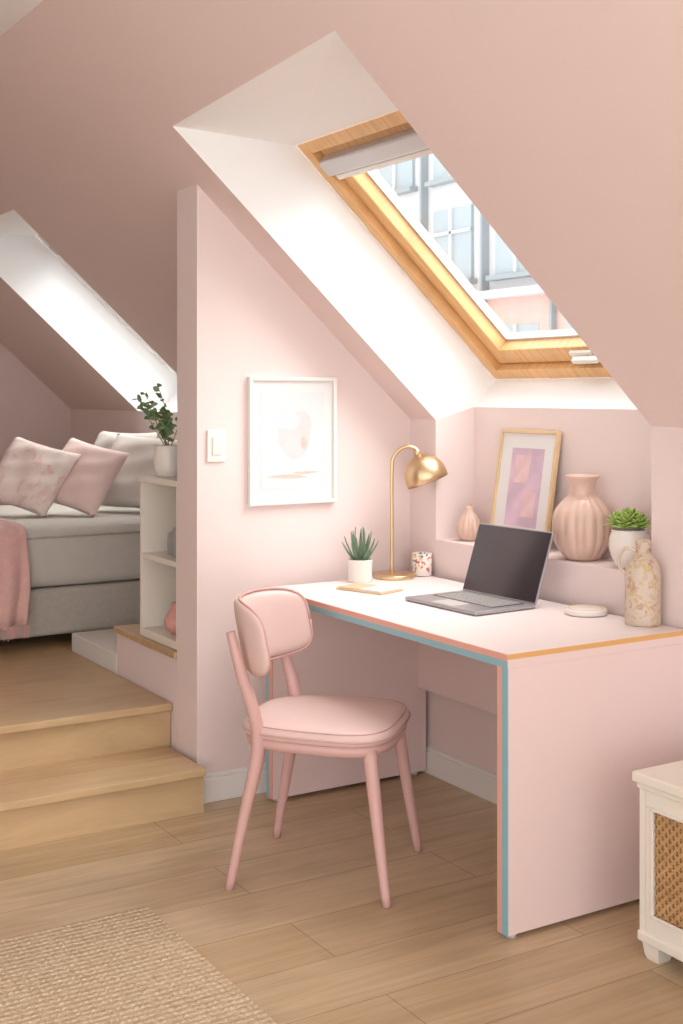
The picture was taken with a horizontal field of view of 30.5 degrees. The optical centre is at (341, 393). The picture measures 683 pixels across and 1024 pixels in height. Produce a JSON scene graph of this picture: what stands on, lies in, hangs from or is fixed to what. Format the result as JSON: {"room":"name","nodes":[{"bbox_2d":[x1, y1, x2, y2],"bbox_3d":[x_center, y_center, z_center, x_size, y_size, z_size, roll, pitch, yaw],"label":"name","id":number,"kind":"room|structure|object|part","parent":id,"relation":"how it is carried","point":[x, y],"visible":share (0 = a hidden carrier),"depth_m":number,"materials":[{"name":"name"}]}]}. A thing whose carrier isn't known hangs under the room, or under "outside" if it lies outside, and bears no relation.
{"room":"home office","nodes":[
{"label":"home office","id":0,"kind":"room"},
{"bbox_2d":[0,0,42,35],"bbox_3d":[-1.822,-1.290,2.579,2.975,0.060,9.500,0,0,-31],"label":"ceiling","id":1,"kind":"structure","parent":0,"point":[11,11],"depth_m":4.12,"materials":[{"name":"paint"}]},
{"bbox_2d":[0,343,70,505],"bbox_3d":[-3.692,0.085,7.061,4.450,2.690,0.100,0,0,-31],"label":"wall","id":2,"kind":"structure","parent":0,"point":[29,410],"depth_m":8.02,"materials":[{"name":"pink paint"}]},
{"bbox_2d":[113,623,176,750],"bbox_3d":[-0.370,1.180,5.011,0.913,0.500,0.598,0,0,-31],"label":"wall","id":3,"kind":"structure","parent":0,"point":[151,665],"depth_m":4.74,"materials":[{"name":"pink paint"}]},
{"bbox_2d":[72,629,116,673],"bbox_3d":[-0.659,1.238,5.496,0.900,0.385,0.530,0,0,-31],"label":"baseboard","id":4,"kind":"structure","parent":3,"relation":"attached to","point":[99,647],"depth_m":5.30,"materials":[{"name":"white paint"}]},
{"bbox_2d":[138,475,176,649],"bbox_3d":[-0.558,0.622,4.763,0.310,0.614,0.364,0,0,-31],"label":"shelf unit","id":5,"kind":"object","parent":3,"relation":"on","point":[158,495],"visible":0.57,"depth_m":4.84,"materials":[{"name":"beige paint"}]},
{"bbox_2d":[132,383,176,476],"bbox_3d":[-0.698,0.137,4.826,0.196,0.355,0.211,0,0,6],"label":"potted leafy plant","id":6,"kind":"object","parent":5,"relation":"on","point":[165,456],"visible":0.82,"depth_m":4.77,"materials":[{"name":"green plant"}]},
{"bbox_3d":[-0.720,0.119,4.806,0.096,0.212,0.080,0,0,-31],"label":"stem","id":7,"kind":"part","parent":6,"relation":"part of","materials":[{"name":"green plant"}]},
{"bbox_3d":[-0.661,0.255,4.798,0.116,0.118,0.116,0,0,-31],"label":"pot","id":8,"kind":"part","parent":6,"relation":"part of","materials":[{"name":"white ceramic"}]},
{"bbox_3d":[-0.559,0.620,4.761,0.294,0.020,0.320,0,0,-31],"label":"shelf","id":9,"kind":"part","parent":5,"relation":"part of","materials":[{"name":"beige paint"}]},
{"bbox_2d":[164,602,175,633],"bbox_3d":[-0.617,0.841,4.708,0.097,0.115,0.097,0,0,-31],"label":"vase","id":10,"kind":"object","parent":5,"relation":"on","point":[170,619],"visible":0.44,"depth_m":4.67,"materials":[{"name":"pink ceramic"}]},
{"bbox_2d":[167,527,175,557],"bbox_3d":[-0.618,0.554,4.731,0.064,0.110,0.144,0,0,-18],"label":"jars","id":11,"kind":"object","parent":5,"relation":"on","point":[171,541],"visible":0.41,"depth_m":4.68,"materials":[{"name":"grey ceramic"}]},
{"bbox_2d":[177,185,409,773],"bbox_3d":[-0.164,0.349,4.685,0.901,2.162,0.170,0,0,-31],"label":"wall","id":12,"kind":"structure","parent":0,"point":[238,319],"depth_m":4.48,"materials":[{"name":"pink paint"}]},
{"bbox_2d":[207,429,224,461],"bbox_3d":[-0.440,0.182,4.409,0.070,0.115,0.014,0,0,-31],"label":"light switch","id":13,"kind":"object","parent":12,"relation":"attached to","point":[215,438],"visible":1,"depth_m":4.40,"materials":[{"name":"white paint"}]},
{"bbox_2d":[204,768,265,803],"bbox_3d":[-0.121,1.387,4.602,0.883,0.085,0.016,0,0,-31],"label":"baseboard","id":14,"kind":"structure","parent":12,"relation":"attached to","point":[230,786],"depth_m":4.42,"materials":[{"name":"white paint"}]},
{"bbox_2d":[204,763,265,778],"bbox_3d":[-0.123,1.337,4.604,0.883,0.015,0.011,0,0,-31],"label":"bead","id":15,"kind":"object","parent":14,"relation":"on","point":[209,775],"depth_m":4.43},
{"bbox_2d":[247,377,252,505],"bbox_3d":[-0.325,0.169,4.474,0.014,0.462,0.022,0,0,-31],"label":"frame","id":16,"kind":"object","parent":12,"relation":"attached to","point":[249,379],"visible":1,"depth_m":4.46,"materials":[{"name":"white paint"}]},
{"bbox_2d":[253,381,331,501],"bbox_3d":[-0.179,0.169,4.569,0.335,0.434,0.008,0,0,-31],"label":"board","id":17,"kind":"object","parent":12,"relation":"attached to","point":[259,495],"visible":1,"depth_m":4.56,"materials":[{"name":"white"}]},
{"bbox_2d":[261,392,323,489],"bbox_3d":[-0.176,0.169,4.565,0.263,0.352,0.001,0,0,-31],"label":"paper","id":18,"kind":"object","parent":17,"relation":"attached to","point":[274,461],"visible":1,"depth_m":4.56,"materials":[{"name":"white paper"}]},
{"bbox_2d":[274,409,299,429],"bbox_3d":[-0.197,0.092,4.551,0.110,0.076,0.001,0,0,-31],"label":"white shape","id":19,"kind":"object","parent":18,"relation":"attached to","point":[288,419],"visible":1,"depth_m":4.55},
{"bbox_2d":[269,474,306,477],"bbox_3d":[-0.196,0.299,4.552,0.162,0.014,0.001,0,0,-31],"label":"coral","id":20,"kind":"object","parent":18,"relation":"attached to","point":[286,475],"visible":1,"depth_m":4.56},
{"bbox_2d":[278,411,310,459],"bbox_3d":[-0.171,0.151,4.568,0.139,0.179,0.001,0,0,-31],"label":"pink shape","id":21,"kind":"object","parent":18,"relation":"attached to","point":[289,440],"visible":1,"depth_m":4.57,"materials":[{"name":"paper"}]},
{"bbox_2d":[301,436,306,448],"bbox_3d":[-0.137,0.178,4.588,0.025,0.048,0.001,0,0,-31],"label":"dot","id":22,"kind":"object","parent":18,"relation":"attached to","point":[303,440],"visible":1,"depth_m":4.59,"materials":[{"name":"pink paper"}]},
{"bbox_2d":[293,471,316,473],"bbox_3d":[-0.133,0.287,4.590,0.100,0.009,0.001,0,0,-31],"label":"coral","id":23,"kind":"object","parent":18,"relation":"attached to","point":[304,472],"visible":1,"depth_m":4.59},
{"bbox_2d":[253,498,333,505],"bbox_3d":[-0.176,0.393,4.565,0.335,0.014,0.022,0,0,-31],"label":"frame","id":24,"kind":"object","parent":12,"relation":"attached to","point":[284,502],"visible":1,"depth_m":4.55,"materials":[{"name":"white paint"}]},
{"bbox_2d":[253,377,333,380],"bbox_3d":[-0.176,-0.055,4.565,0.335,0.014,0.022,0,0,-31],"label":"picture frame","id":25,"kind":"object","parent":12,"relation":"attached to","point":[254,378],"depth_m":4.55,"materials":[{"name":"white wood"}]},
{"bbox_2d":[332,377,336,501],"bbox_3d":[-0.027,0.169,4.656,0.014,0.462,0.022,0,0,-31],"label":"frame","id":26,"kind":"object","parent":12,"relation":"attached to","point":[334,383],"visible":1,"depth_m":4.65,"materials":[{"name":"white paint"}]},
{"bbox_2d":[0,0,682,426],"bbox_3d":[0.078,-0.581,3.737,1.475,1.357,9.500,0,0,-31],"label":"ceiling","id":27,"kind":"structure","parent":0,"point":[560,121],"depth_m":3.42,"materials":[{"name":"pink paint"}]},
{"bbox_2d":[0,771,682,1023],"bbox_3d":[-1.175,1.480,3.031,4.750,0.100,9.600,0,0,-31],"label":"floor","id":28,"kind":"structure","parent":0,"point":[304,931],"depth_m":3.47,"materials":[{"name":"brown wood"}]},
{"bbox_2d":[0,745,205,850],"bbox_3d":[-2.062,1.353,3.506,3.530,0.155,0.365,0,0,-31],"label":"wooden step","id":29,"kind":"structure","parent":28,"relation":"on","point":[43,803],"depth_m":4.14,"materials":[{"name":"brown wood"}]},
{"bbox_2d":[0,629,171,770],"bbox_3d":[-2.702,1.275,5.438,4.450,0.310,3.700,0,0,-31],"label":"platform","id":30,"kind":"object","parent":29,"relation":"on","point":[57,704],"visible":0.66,"depth_m":4.52,"materials":[{"name":"brown wood"}]},
{"bbox_2d":[0,503,139,639],"bbox_3d":[-1.683,0.858,6.044,1.980,0.525,1.327,0,0,-31],"label":"bed","id":31,"kind":"object","parent":30,"relation":"on","point":[85,568],"visible":0.41,"depth_m":5.63,"materials":[{"name":"grey fabric"}]},
{"bbox_2d":[0,518,30,641],"bbox_3d":[-1.814,0.811,5.627,0.592,0.488,0.902,0,0,-31],"label":"throw blanket","id":32,"kind":"object","parent":31,"relation":"on","point":[15,581],"visible":1,"depth_m":5.39,"materials":[{"name":"fabric"}]},
{"bbox_2d":[0,436,80,517],"bbox_3d":[-1.528,0.401,6.154,0.443,0.384,0.246,0,0,21],"label":"throw pillow","id":33,"kind":"object","parent":31,"relation":"on","point":[32,475],"visible":1,"depth_m":6.09,"materials":[{"name":"pink fabric"}]},
{"bbox_3d":[-1.681,0.724,6.050,1.970,0.258,1.320,0,0,-31],"label":"mattress","id":34,"kind":"part","parent":31,"relation":"part of","materials":[{"name":"grey fabric"}]},
{"bbox_2d":[54,437,129,516],"bbox_3d":[-1.280,0.405,6.189,0.420,0.376,0.241,0,0,28],"label":"throw pillow","id":35,"kind":"object","parent":31,"relation":"on","point":[89,481],"visible":0.84,"depth_m":6.11,"materials":[{"name":"pink fabric"}]},
{"bbox_2d":[94,430,157,449],"bbox_3d":[-1.214,0.398,6.791,0.500,0.389,0.229,0,0,42],"label":"pillow","id":36,"kind":"object","parent":31,"relation":"on","point":[105,439],"visible":0.12,"depth_m":6.83,"materials":[{"name":"fabric"}]},
{"bbox_2d":[101,433,176,507],"bbox_3d":[-0.972,0.399,6.318,0.578,0.388,0.263,0,0,27],"label":"pillow","id":37,"kind":"object","parent":31,"relation":"on","point":[124,491],"visible":0.37,"depth_m":6.28,"materials":[{"name":"fabric"}]},
{"bbox_2d":[0,906,277,1023],"bbox_3d":[-0.785,1.425,2.010,1.952,0.011,2.250,0,0,-31],"label":"jute rug","id":38,"kind":"object","parent":28,"relation":"on","point":[130,966],"visible":1,"depth_m":3.03,"materials":[{"name":"beige wicker"}]},
{"bbox_2d":[225,587,421,907],"bbox_3d":[-0.059,1.020,3.774,0.527,0.825,0.469,0,0,15],"label":"desk chair","id":39,"kind":"object","parent":28,"relation":"on","point":[272,623],"visible":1,"depth_m":3.63,"materials":[{"name":"pink paint"}]},
{"bbox_3d":[-0.278,1.060,3.627,0.118,0.746,0.047,0,0,-1],"label":"leg","id":40,"kind":"part","parent":39,"relation":"part of","materials":[{"name":"pink paint"}]},
{"bbox_3d":[-0.175,1.060,4.011,0.118,0.746,0.047,0,0,31],"label":"leg","id":41,"kind":"part","parent":39,"relation":"part of","materials":[{"name":"pink paint"}]},
{"bbox_3d":[-0.043,1.012,3.770,0.454,0.032,0.447,0,0,15],"label":"seat frame","id":42,"kind":"part","parent":39,"relation":"part of","materials":[{"name":"pink paint"}]},
{"bbox_2d":[244,695,408,747],"bbox_3d":[-0.043,0.973,3.770,0.468,0.050,0.461,0,0,15],"label":"seat cushion","id":43,"kind":"object","parent":39,"relation":"on","point":[291,721],"depth_m":3.64,"materials":[{"name":"leather"}]},
{"bbox_3d":[0.097,1.219,3.525,0.043,0.426,0.107,0,0,-31],"label":"leg","id":44,"kind":"part","parent":39,"relation":"part of","materials":[{"name":"pink paint"}]},
{"bbox_3d":[0.203,1.219,3.905,0.106,0.426,0.041,0,0,-15],"label":"leg","id":45,"kind":"part","parent":39,"relation":"part of","materials":[{"name":"pink paint"}]},
{"bbox_2d":[266,576,682,938],"bbox_3d":[0.364,1.055,4.012,0.656,0.750,1.339,0,0,-31],"label":"desk","id":46,"kind":"object","parent":28,"relation":"on","point":[581,705],"visible":0.77,"depth_m":3.50,"materials":[{"name":"pink"}]},
{"bbox_3d":[0.028,1.066,4.567,0.652,0.700,0.042,0,0,-31],"label":"panel","id":47,"kind":"part","parent":46,"relation":"part of","materials":[{"name":"laminate"}]},
{"bbox_2d":[342,526,378,582],"bbox_3d":[0.075,0.580,4.543,0.130,0.200,0.138,0,0,-31],"label":"aloe","id":48,"kind":"object","parent":46,"relation":"on","point":[360,564],"visible":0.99,"depth_m":4.52,"materials":[{"name":"green plant"}]},
{"bbox_2d":[348,558,371,582],"bbox_3d":[0.068,0.639,4.545,0.088,0.082,0.088,0,0,-31],"label":"pot","id":49,"kind":"object","parent":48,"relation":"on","point":[359,569],"depth_m":4.51,"materials":[{"name":"white ceramic"}]},
{"bbox_2d":[336,583,402,594],"bbox_3d":[0.096,0.673,4.346,0.200,0.011,0.120,0,0,41],"label":"open notebook","id":50,"kind":"object","parent":46,"relation":"on","point":[357,587],"visible":1,"depth_m":4.32,"materials":[{"name":"beige paper"}]},
{"bbox_2d":[373,445,447,580],"bbox_3d":[0.257,0.434,4.645,0.262,0.493,0.222,0,0,-31],"label":"desk lamp","id":51,"kind":"object","parent":46,"relation":"on","point":[423,469],"depth_m":4.61,"materials":[{"name":"gold metal"}]},
{"bbox_2d":[412,552,431,576],"bbox_3d":[0.302,0.637,4.696,0.074,0.084,0.074,0,0,-31],"label":"patterned cup","id":52,"kind":"object","parent":46,"relation":"on","point":[421,561],"visible":0.93,"depth_m":4.67,"materials":[{"name":"ceramic"}]},
{"bbox_3d":[0.623,0.908,4.170,0.020,0.384,1.254,0,0,-31],"label":"modesty panel","id":53,"kind":"part","parent":46,"relation":"part of","materials":[{"name":"laminate"}]},
{"bbox_2d":[405,523,553,615],"bbox_3d":[0.444,0.560,4.068,0.329,0.235,0.360,0,0,-34],"label":"laptop","id":54,"kind":"object","parent":46,"relation":"on","point":[506,570],"visible":1,"depth_m":4.09,"materials":[{"name":"grey metal"}]},
{"bbox_3d":[0.546,0.556,4.138,0.007,0.238,0.360,23,-13,-32],"label":"lid","id":55,"kind":"part","parent":54,"relation":"part of","materials":[{"name":"grey metal"}]},
{"bbox_3d":[0.417,1.066,3.299,0.004,0.700,0.020,0,0,-31],"label":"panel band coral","id":56,"kind":"part","parent":46,"relation":"part of","materials":[{"name":"pink"}]},
{"bbox_3d":[0.428,1.066,3.281,0.004,0.700,0.022,0,0,-31],"label":"panel band blue","id":57,"kind":"part","parent":46,"relation":"part of","materials":[{"name":"teal"}]},
{"bbox_2d":[564,605,607,616],"bbox_3d":[0.755,0.669,3.875,0.132,0.020,0.132,0,0,-31],"label":"coaster","id":58,"kind":"object","parent":46,"relation":"on","point":[572,610],"visible":1,"depth_m":3.84,"materials":[{"name":"white ceramic"}]},
{"bbox_3d":[0.703,1.066,3.460,0.652,0.700,0.042,0,0,-31],"label":"panel","id":59,"kind":"part","parent":46,"relation":"part of","materials":[{"name":"laminate"}]},
{"bbox_2d":[616,539,660,626],"bbox_3d":[0.885,0.555,3.702,0.117,0.249,0.104,0,0,-31],"label":"jug","id":60,"kind":"object","parent":46,"relation":"on","point":[642,571],"visible":1,"depth_m":3.67,"materials":[{"name":"ceramic"}]},
{"bbox_3d":[0.843,0.492,3.706,0.060,0.085,0.011,0,0,0],"label":"bottle handle","id":61,"kind":"part","parent":60,"relation":"part of","materials":[{"name":"beige ceramic"}]},
{"bbox_2d":[632,760,682,963],"bbox_3d":[1.117,1.194,2.980,0.430,0.472,0.755,0,0,-31],"label":"base cabinet","id":62,"kind":"object","parent":28,"relation":"on","point":[660,932],"visible":1,"depth_m":3.13,"materials":[{"name":"beige paint"}]},
{"bbox_3d":[1.121,0.993,2.982,0.421,0.015,0.737,0,0,-31],"label":"moulding","id":63,"kind":"part","parent":62,"relation":"part of","materials":[{"name":"beige paint"}]},
{"bbox_3d":[0.955,1.020,2.881,0.020,0.040,0.685,0,0,-31],"label":"rail","id":64,"kind":"part","parent":62,"relation":"part of","materials":[{"name":"beige paint"}]},
{"bbox_3d":[0.955,1.343,2.881,0.020,0.055,0.685,0,0,-31],"label":"rail","id":65,"kind":"part","parent":62,"relation":"part of","materials":[{"name":"beige paint"}]},
{"bbox_2d":[71,409,682,773],"bbox_3d":[0.819,0.740,4.189,0.260,1.380,9.500,0,0,-31],"label":"wall","id":66,"kind":"structure","parent":0,"point":[465,732],"depth_m":4.08,"materials":[{"name":"pink paint"}]},
{"bbox_2d":[0,210,176,411],"bbox_3d":[-1.217,-0.386,6.561,1.315,0.967,1.030,0,0,-31],"label":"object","id":67,"kind":"structure","parent":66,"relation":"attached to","point":[27,265],"depth_m":7.01,"materials":[{"name":"white paint"}]},
{"bbox_2d":[36,235,176,376],"bbox_3d":[-1.252,-0.511,7.116,0.970,0.907,0.045,0,0,-31],"label":"frame","id":68,"kind":"object","parent":66,"relation":"attached to","point":[38,236],"visible":0.24,"depth_m":7.09,"materials":[{"name":"white paint"}]},
{"bbox_2d":[303,110,588,362],"bbox_3d":[0.524,-0.541,4.159,0.922,0.847,1.015,0,0,-31],"label":"window","id":69,"kind":"structure","parent":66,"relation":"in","point":[393,122],"depth_m":4.50,"materials":[{"name":"brown wood"}]},
{"bbox_2d":[319,128,427,175],"bbox_3d":[0.208,-0.798,3.966,0.075,0.074,0.995,0,0,-31],"label":"blind cassette","id":70,"kind":"object","parent":69,"relation":"attached to","point":[401,143],"visible":0.56,"depth_m":4.10,"materials":[{"name":"metal"}]},
{"bbox_2d":[336,148,432,179],"bbox_3d":[0.242,-0.767,3.987,0.022,0.032,0.955,47,-22,-23],"label":"blind rail","id":71,"kind":"object","parent":70,"relation":"attached to","point":[421,153],"depth_m":4.12,"materials":[{"name":"metal"}]},
{"bbox_3d":[0.304,-0.518,4.577,0.861,0.802,0.060,0,0,-31],"label":"sash side","id":72,"kind":"part","parent":69,"relation":"part of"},
{"bbox_2d":[366,170,510,339],"bbox_3d":[0.335,-0.535,4.556,0.737,0.682,0.009,0,0,-31],"label":"gasket","id":73,"kind":"object","parent":69,"relation":"attached to","point":[374,175],"visible":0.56,"depth_m":4.56,"materials":[{"name":"white plastic"}]},
{"bbox_2d":[506,329,578,340],"bbox_3d":[0.859,-0.216,4.363,0.030,0.031,0.883,0,0,-31],"label":"bottom gasket","id":74,"kind":"object","parent":69,"relation":"on","point":[562,333],"visible":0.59,"depth_m":4.56,"materials":[{"name":"white plastic"}]},
{"bbox_3d":[0.871,-0.173,4.370,0.110,0.111,0.883,0,0,-31],"label":"sash bottom","id":75,"kind":"part","parent":69,"relation":"part of","materials":[{"name":"brown wood"}]},
{"bbox_2d":[569,349,593,357],"bbox_3d":[0.841,-0.133,4.355,0.045,0.043,0.110,0,0,-31],"label":"latch plate","id":76,"kind":"object","parent":69,"relation":"attached to","point":[583,352],"visible":0.44,"depth_m":4.34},
{"bbox_3d":[0.841,-0.133,4.355,0.050,0.018,0.110,47,-22,-23],"label":"plate","id":77,"kind":"part","parent":76,"relation":"part of","materials":[{"name":"white metal"}]},
{"bbox_2d":[571,355,598,363],"bbox_3d":[0.842,-0.118,4.320,0.020,0.026,0.130,47,-22,-23],"label":"lever","id":78,"kind":"object","parent":69,"relation":"attached to","point":[591,359],"depth_m":4.31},
{"bbox_2d":[423,745,496,803],"bbox_3d":[1.300,1.380,3.135,0.016,0.100,4.000,0,0,-31],"label":"baseboard","id":79,"kind":"structure","parent":66,"relation":"attached to","point":[484,786],"depth_m":4.54,"materials":[{"name":"white paint"}]},
{"bbox_2d":[456,501,480,540],"bbox_3d":[0.475,0.472,4.665,0.098,0.147,0.098,0,0,14],"label":"gourd","id":80,"kind":"object","parent":66,"relation":"on","point":[467,526],"visible":0.93,"depth_m":4.63,"materials":[{"name":"pink ceramic"}]},
{"bbox_2d":[490,429,561,531],"bbox_3d":[0.650,0.338,4.471,0.081,0.417,0.315,0,0,-31],"label":"framed print","id":81,"kind":"object","parent":66,"relation":"on","point":[527,463],"visible":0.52,"depth_m":4.46,"materials":[{"name":"paper"}]},
{"bbox_3d":[0.571,0.338,4.600,0.018,0.420,0.012,10,-5,-31],"label":"frame","id":82,"kind":"part","parent":81,"relation":"part of","materials":[{"name":"brown wood"}]},
{"bbox_3d":[0.677,0.136,4.487,0.018,0.012,0.291,10,-5,-31],"label":"frame","id":83,"kind":"part","parent":81,"relation":"part of","materials":[{"name":"brown wood"}]},
{"bbox_3d":[0.729,0.338,4.341,0.018,0.420,0.012,10,-5,-31],"label":"frame","id":84,"kind":"part","parent":81,"relation":"part of","materials":[{"name":"brown wood"}]},
{"bbox_2d":[496,361,610,378],"bbox_3d":[0.906,-0.121,4.392,0.122,0.127,1.015,0,0,-31],"label":"sill","id":85,"kind":"structure","parent":66,"relation":"attached to","point":[559,369],"depth_m":4.54,"materials":[{"name":"brown wood"}]},
{"bbox_2d":[552,474,612,560],"bbox_3d":[0.793,0.407,4.135,0.194,0.277,0.194,0,0,-43],"label":"ribbed vase","id":86,"kind":"object","parent":66,"relation":"on","point":[580,534],"visible":0.95,"depth_m":4.07,"materials":[{"name":"ceramic"}]},
{"bbox_2d":[603,507,650,567],"bbox_3d":[0.901,0.450,3.934,0.136,0.190,0.133,0,0,-11],"label":"potted succulent","id":87,"kind":"object","parent":66,"relation":"on","point":[631,525],"visible":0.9,"depth_m":3.90,"materials":[{"name":"white ceramic"}]},
{"bbox_2d":[609,527,650,567],"bbox_3d":[0.904,0.484,3.937,0.129,0.121,0.129,0,0,-31],"label":"pot","id":88,"kind":"object","parent":87,"relation":"on","point":[620,537],"depth_m":3.89,"materials":[{"name":"white ceramic"}]},
{"bbox_2d":[410,407,473,748],"bbox_3d":[0.420,0.740,4.842,0.260,1.380,0.170,0,0,-31],"label":"wall","id":89,"kind":"structure","parent":0,"point":[436,507],"depth_m":4.75,"materials":[{"name":"pink paint"}]},
{"bbox_2d":[297,143,502,378],"bbox_3d":[0.268,-0.511,4.623,0.970,0.907,0.045,0,0,-31],"label":"frame","id":90,"kind":"object","parent":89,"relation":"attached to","point":[344,190],"visible":0.45,"depth_m":4.59,"materials":[{"name":"brown wood"}]},
{"bbox_2d":[173,31,636,419],"bbox_3d":[0.290,-0.413,4.016,1.393,1.019,1.105,0,0,-31],"label":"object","id":91,"kind":"structure","parent":89,"relation":"attached to","point":[249,136],"depth_m":4.39,"materials":[{"name":"white paint"}]},
{"bbox_2d":[433,294,566,378],"bbox_3d":[0.142,2.930,24.685,0.050,9.000,38.000,0,0,-31],"label":"brick base","id":92,"kind":"object","parent":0,"point":[529,309],"depth_m":20.05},
{"bbox_2d":[513,324,517,332],"bbox_3d":[2.807,-0.495,20.219,0.050,1.250,0.060,0,0,-31],"label":"facade mullion","id":93,"kind":"object","parent":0,"point":[515,327],"depth_m":20.20,"materials":[{"name":"white"}]},
{"bbox_2d":[513,254,517,271],"bbox_3d":[2.807,-2.595,20.219,0.050,1.250,0.060,0,0,-31],"label":"facade mullion","id":94,"kind":"object","parent":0,"point":[515,261],"depth_m":20.20,"materials":[{"name":"white paint"}]},
{"bbox_2d":[474,407,650,557],"bbox_3d":[0.829,0.297,4.345,0.080,0.495,1.105,0,0,-31],"label":"wall","id":95,"kind":"structure","parent":0,"point":[614,445],"depth_m":4.26,"materials":[{"name":"pink paint"}]},
{"label":"outside","id":96,"kind":"structure","parent":0,"visible":0},
{"bbox_2d":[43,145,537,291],"bbox_3d":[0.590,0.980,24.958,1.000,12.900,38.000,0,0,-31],"label":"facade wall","id":97,"kind":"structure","parent":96,"point":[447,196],"depth_m":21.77,"materials":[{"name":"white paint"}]},
{"bbox_2d":[379,159,414,189],"bbox_3d":[1.027,-4.395,23.233,0.070,1.250,1.100,0,0,-31],"label":"window","id":98,"kind":"structure","parent":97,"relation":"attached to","point":[405,171],"depth_m":23.04,"materials":[{"name":"glass"}]},
{"bbox_2d":[393,164,395,189],"bbox_3d":[0.985,-4.395,23.207,0.050,1.250,0.060,0,0,-31],"label":"facade mullion","id":99,"kind":"object","parent":98,"relation":"attached to","point":[394,166],"depth_m":23.18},
{"bbox_2d":[393,186,417,195],"bbox_3d":[0.972,-3.710,23.199,0.180,0.080,1.300,0,0,-31],"label":"sill","id":100,"kind":"structure","parent":97,"relation":"attached to","point":[410,189],"depth_m":22.75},
{"bbox_2d":[419,155,427,295],"bbox_3d":[1.470,0.980,22.402,0.160,12.900,0.060,0,0,-31],"label":"pier","id":101,"kind":"structure","parent":97,"relation":"attached to","point":[423,161],"depth_m":22.37,"materials":[{"name":"grey metal"}]},
{"bbox_2d":[424,176,455,187],"bbox_3d":[1.883,-3.710,21.705,0.180,0.080,1.300,0,0,-31],"label":"sill","id":102,"kind":"structure","parent":97,"relation":"attached to","point":[446,180],"depth_m":21.86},
{"bbox_2d":[433,154,448,179],"bbox_3d":[1.938,-4.395,21.739,0.070,1.250,1.100,0,0,-31],"label":"facade glass","id":103,"kind":"object","parent":97,"relation":"attached to","point":[439,171],"visible":0.07,"depth_m":22.05,"materials":[{"name":"glass"}]},
{"bbox_3d":[1.938,-4.395,21.739,0.070,1.250,1.100,0,0,-31],"label":"glass","id":104,"kind":"part","parent":103,"relation":"part of","materials":[{"name":"blue"}]},
{"bbox_2d":[433,204,473,277],"bbox_3d":[1.938,-2.595,21.739,0.070,1.250,1.100,0,0,-31],"label":"window pane","id":105,"kind":"object","parent":97,"relation":"attached to","point":[463,216],"visible":0.64,"depth_m":21.51,"materials":[{"name":"glass"}]},
{"bbox_2d":[449,208,452,261],"bbox_3d":[1.896,-2.595,21.713,0.050,1.250,0.060,0,0,-31],"label":"facade mullion","id":106,"kind":"object","parent":105,"relation":"attached to","point":[450,209],"depth_m":21.70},
{"bbox_2d":[431,227,470,236],"bbox_3d":[1.896,-2.795,21.713,0.050,0.050,1.100,0,0,-31],"label":"transom","id":107,"kind":"object","parent":105,"relation":"attached to","point":[464,229],"depth_m":21.64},
{"bbox_2d":[466,278,476,283],"bbox_3d":[1.883,-1.910,21.705,0.180,0.080,1.300,0,0,-31],"label":"sill","id":108,"kind":"structure","parent":97,"relation":"attached to","point":[472,280],"depth_m":21.15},
{"bbox_2d":[479,211,488,368],"bbox_3d":[2.381,0.980,20.908,0.160,12.900,0.060,0,0,-31],"label":"pier","id":109,"kind":"structure","parent":97,"relation":"attached to","point":[483,223],"depth_m":20.88,"materials":[{"name":"grey metal"}]},
{"bbox_2d":[427,285,544,301],"bbox_3d":[0.035,-1.630,24.620,0.300,0.120,38.000,0,0,-31],"label":"crown molding","id":110,"kind":"structure","parent":97,"relation":"attached to","point":[534,289],"depth_m":19.99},
{"bbox_2d":[485,271,531,280],"bbox_3d":[2.794,-1.910,20.211,0.180,0.080,1.300,0,0,-31],"label":"sill","id":111,"kind":"structure","parent":97,"relation":"attached to","point":[522,274],"depth_m":20.26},
{"bbox_2d":[495,231,526,274],"bbox_3d":[2.850,-2.595,20.245,0.070,1.250,1.100,0,0,-31],"label":"window pane","id":112,"kind":"object","parent":97,"relation":"attached to","point":[503,254],"visible":0.21,"depth_m":20.51,"materials":[{"name":"glass"}]},
{"bbox_3d":[2.850,-2.595,20.245,0.070,1.250,1.100,0,0,-31],"label":"glass","id":113,"kind":"part","parent":112,"relation":"part of","materials":[{"name":"blue"}]},
{"bbox_2d":[496,323,538,379],"bbox_3d":[2.850,-0.495,20.245,0.070,1.250,1.100,0,0,-31],"label":"window pane","id":114,"kind":"object","parent":97,"relation":"attached to","point":[533,326],"visible":0.21,"depth_m":20.03,"materials":[{"name":"glass"}]},
{"bbox_2d":[549,299,556,378],"bbox_3d":[3.292,0.980,19.414,0.160,12.900,0.060,0,0,-31],"label":"pier","id":115,"kind":"structure","parent":97,"relation":"attached to","point":[552,309],"depth_m":19.37,"materials":[{"name":"grey metal"}]},
{"bbox_2d":[566,321,611,377],"bbox_3d":[3.761,-0.495,18.751,0.070,1.250,1.100,0,0,-31],"label":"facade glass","id":116,"kind":"object","parent":97,"relation":"attached to","point":[568,326],"visible":0.07,"depth_m":19.16,"materials":[{"name":"glass"}]}
]}

